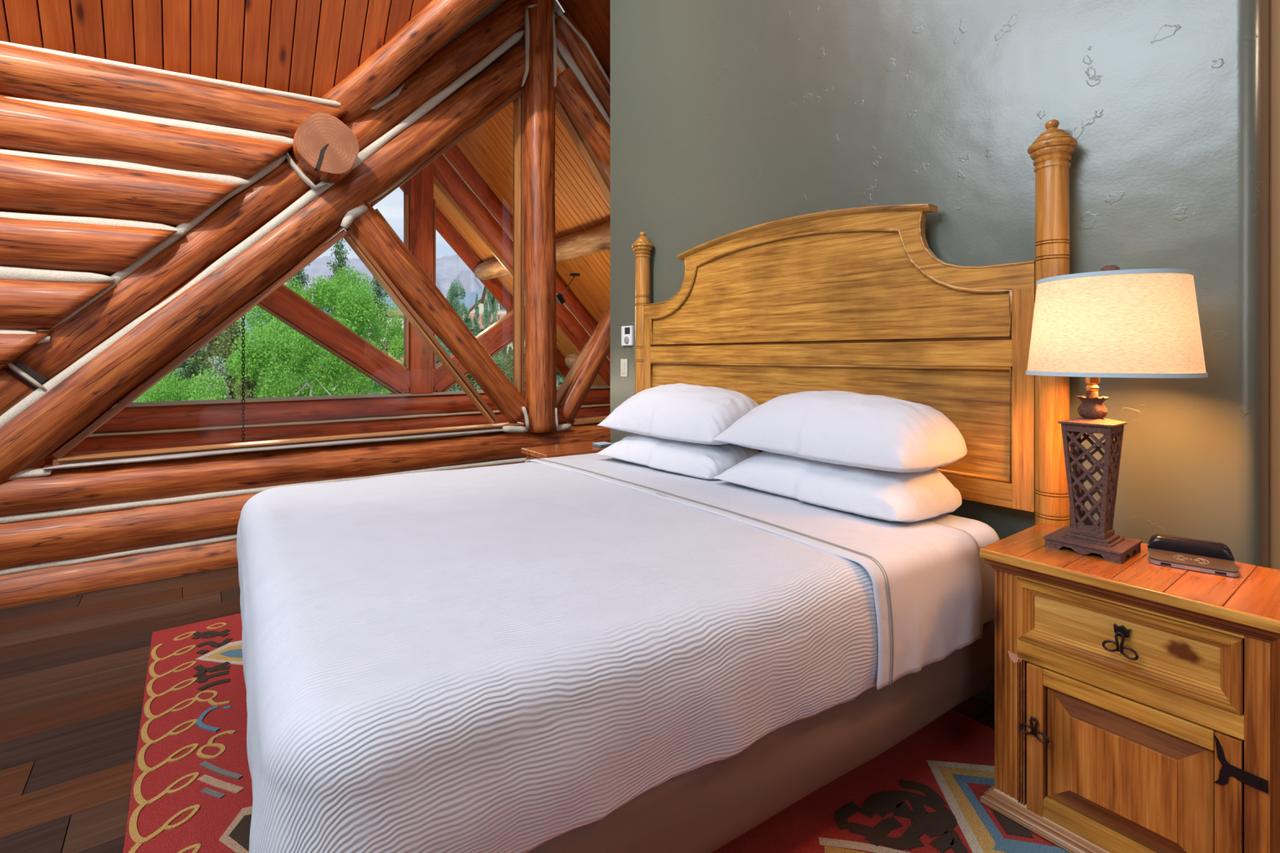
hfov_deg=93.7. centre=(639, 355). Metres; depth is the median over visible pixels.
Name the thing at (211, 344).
conifer tree
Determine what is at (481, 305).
house
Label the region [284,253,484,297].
mountain
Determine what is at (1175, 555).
print
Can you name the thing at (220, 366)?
conifer tree
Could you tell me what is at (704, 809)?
bed
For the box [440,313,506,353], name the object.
house
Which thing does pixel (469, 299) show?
mountain
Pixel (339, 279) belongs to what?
tree
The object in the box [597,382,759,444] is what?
pillow
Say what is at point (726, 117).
wall
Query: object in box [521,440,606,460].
nightstand
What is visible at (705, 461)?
pillow
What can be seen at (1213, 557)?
charging stand
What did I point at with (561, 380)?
forest
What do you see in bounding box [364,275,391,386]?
conifer tree
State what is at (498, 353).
tree
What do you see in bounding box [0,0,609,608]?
wall
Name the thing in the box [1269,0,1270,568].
wall
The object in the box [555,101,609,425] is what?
window
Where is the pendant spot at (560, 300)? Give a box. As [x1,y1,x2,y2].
[555,273,580,305]
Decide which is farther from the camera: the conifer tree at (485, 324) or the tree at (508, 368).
the conifer tree at (485, 324)
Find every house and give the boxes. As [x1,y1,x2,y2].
[367,309,403,344]
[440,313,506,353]
[467,297,484,313]
[480,285,524,354]
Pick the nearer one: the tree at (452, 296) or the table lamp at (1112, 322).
the table lamp at (1112, 322)
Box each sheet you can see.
[524,453,984,689]
[924,513,999,624]
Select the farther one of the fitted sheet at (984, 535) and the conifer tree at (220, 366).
the conifer tree at (220, 366)
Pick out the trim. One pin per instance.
(1274, 4)
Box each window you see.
[51,88,524,466]
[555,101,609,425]
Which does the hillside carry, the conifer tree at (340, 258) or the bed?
the conifer tree at (340, 258)
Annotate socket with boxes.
[1084,377,1100,391]
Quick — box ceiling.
[0,0,609,97]
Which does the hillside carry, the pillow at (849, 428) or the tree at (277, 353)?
the tree at (277, 353)
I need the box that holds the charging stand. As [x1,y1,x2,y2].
[1146,533,1239,577]
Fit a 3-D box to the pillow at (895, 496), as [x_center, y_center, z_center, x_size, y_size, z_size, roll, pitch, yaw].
[0.658,0.403,2.062,0.402,0.176,0.770,-1,0,-36]
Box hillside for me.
[132,356,295,402]
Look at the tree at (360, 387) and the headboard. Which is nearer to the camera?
the headboard
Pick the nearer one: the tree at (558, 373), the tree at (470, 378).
the tree at (558, 373)
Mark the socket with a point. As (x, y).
(1092, 382)
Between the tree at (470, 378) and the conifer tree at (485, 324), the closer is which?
the tree at (470, 378)
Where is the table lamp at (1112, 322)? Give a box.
[1026,265,1208,563]
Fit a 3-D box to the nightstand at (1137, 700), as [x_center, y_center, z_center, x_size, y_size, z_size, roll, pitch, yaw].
[1.157,0.799,1.401,0.381,0.636,0.527,0,0,-37]
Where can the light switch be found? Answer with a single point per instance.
(624, 362)
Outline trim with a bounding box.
[1270,0,1279,569]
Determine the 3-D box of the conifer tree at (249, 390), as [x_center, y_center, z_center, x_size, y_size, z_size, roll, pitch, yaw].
[-6.870,3.134,10.548,2.056,6.588,2.131,0,0,34]
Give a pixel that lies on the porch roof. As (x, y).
(581, 205)
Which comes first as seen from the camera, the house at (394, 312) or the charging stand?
the charging stand
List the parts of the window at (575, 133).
frame, frame, frame, frame, frame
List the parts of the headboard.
post, cap moulding, bead moulding, rail, bead moulding, panel, panel, arched rail, rail, post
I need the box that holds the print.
[1173,555,1208,564]
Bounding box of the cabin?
[382,344,403,364]
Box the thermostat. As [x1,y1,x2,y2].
[621,325,633,346]
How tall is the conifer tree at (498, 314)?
12.296 m
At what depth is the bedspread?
1.12 m
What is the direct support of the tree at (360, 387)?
on the hillside
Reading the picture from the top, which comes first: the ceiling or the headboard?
the ceiling
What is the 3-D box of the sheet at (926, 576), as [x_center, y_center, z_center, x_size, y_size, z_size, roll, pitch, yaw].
[0.165,0.638,2.308,0.463,0.321,2.002,0,0,-35]
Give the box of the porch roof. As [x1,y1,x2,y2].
[399,65,609,386]
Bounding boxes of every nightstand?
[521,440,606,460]
[979,523,1279,852]
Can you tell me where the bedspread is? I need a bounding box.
[236,462,878,852]
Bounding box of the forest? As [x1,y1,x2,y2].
[305,325,564,438]
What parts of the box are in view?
lid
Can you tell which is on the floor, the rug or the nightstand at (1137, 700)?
the rug
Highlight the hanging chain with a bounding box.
[241,315,244,442]
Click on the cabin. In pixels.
(383, 344)
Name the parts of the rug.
vine stem, vine stem, vine stem, vine stem, vine stem, vine stem, vine stem, vine stem, vine stem, vine stem, vine stem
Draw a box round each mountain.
[200,281,483,350]
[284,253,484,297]
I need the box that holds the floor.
[0,565,995,852]
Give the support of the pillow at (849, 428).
on the pillow at (895, 496)
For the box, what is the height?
0.019 m
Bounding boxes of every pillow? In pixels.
[595,433,759,479]
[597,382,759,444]
[711,391,967,472]
[712,451,961,522]
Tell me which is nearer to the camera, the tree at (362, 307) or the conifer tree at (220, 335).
the tree at (362, 307)
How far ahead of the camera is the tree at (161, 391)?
13.68 m
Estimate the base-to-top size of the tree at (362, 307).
9.371 m
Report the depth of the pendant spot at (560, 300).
6.22 m
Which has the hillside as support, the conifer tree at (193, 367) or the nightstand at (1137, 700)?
the conifer tree at (193, 367)
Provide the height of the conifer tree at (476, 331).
14.081 m
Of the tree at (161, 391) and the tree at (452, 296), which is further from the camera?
the tree at (452, 296)
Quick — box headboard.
[631,119,1077,527]
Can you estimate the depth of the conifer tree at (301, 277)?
32.91 m
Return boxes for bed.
[245,620,995,852]
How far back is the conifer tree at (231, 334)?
15.87 m
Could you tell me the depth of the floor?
1.95 m
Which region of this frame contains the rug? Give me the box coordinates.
[123,613,1068,852]
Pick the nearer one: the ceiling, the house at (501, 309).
the ceiling
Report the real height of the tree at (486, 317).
16.089 m
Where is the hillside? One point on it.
(180, 368)
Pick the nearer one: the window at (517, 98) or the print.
the print
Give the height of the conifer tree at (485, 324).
11.793 m
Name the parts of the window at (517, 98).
frame, frame, frame, frame, frame, frame, frame, frame, frame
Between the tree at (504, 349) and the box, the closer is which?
the box
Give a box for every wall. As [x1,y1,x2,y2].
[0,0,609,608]
[609,0,1269,705]
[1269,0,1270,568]
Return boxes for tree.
[133,368,204,402]
[167,343,209,395]
[182,330,236,396]
[186,317,335,400]
[198,327,241,393]
[199,317,264,399]
[199,355,231,399]
[224,275,403,440]
[231,352,266,399]
[268,264,319,395]
[292,265,407,439]
[311,332,406,440]
[320,231,352,391]
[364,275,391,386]
[413,338,462,439]
[442,279,473,386]
[454,357,497,435]
[457,301,471,330]
[463,352,512,435]
[471,293,481,336]
[473,351,524,434]
[480,287,498,357]
[483,322,488,330]
[495,314,502,357]
[502,311,524,388]
[524,375,563,386]
[556,368,564,386]
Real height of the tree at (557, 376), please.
11.962 m
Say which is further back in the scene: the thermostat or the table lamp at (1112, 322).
the thermostat
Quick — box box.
[592,441,612,447]
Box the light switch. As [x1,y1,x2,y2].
[620,359,627,377]
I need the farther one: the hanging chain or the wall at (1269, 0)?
the hanging chain
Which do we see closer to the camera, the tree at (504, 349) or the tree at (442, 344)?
the tree at (442, 344)
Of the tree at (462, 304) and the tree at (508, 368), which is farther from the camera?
the tree at (462, 304)

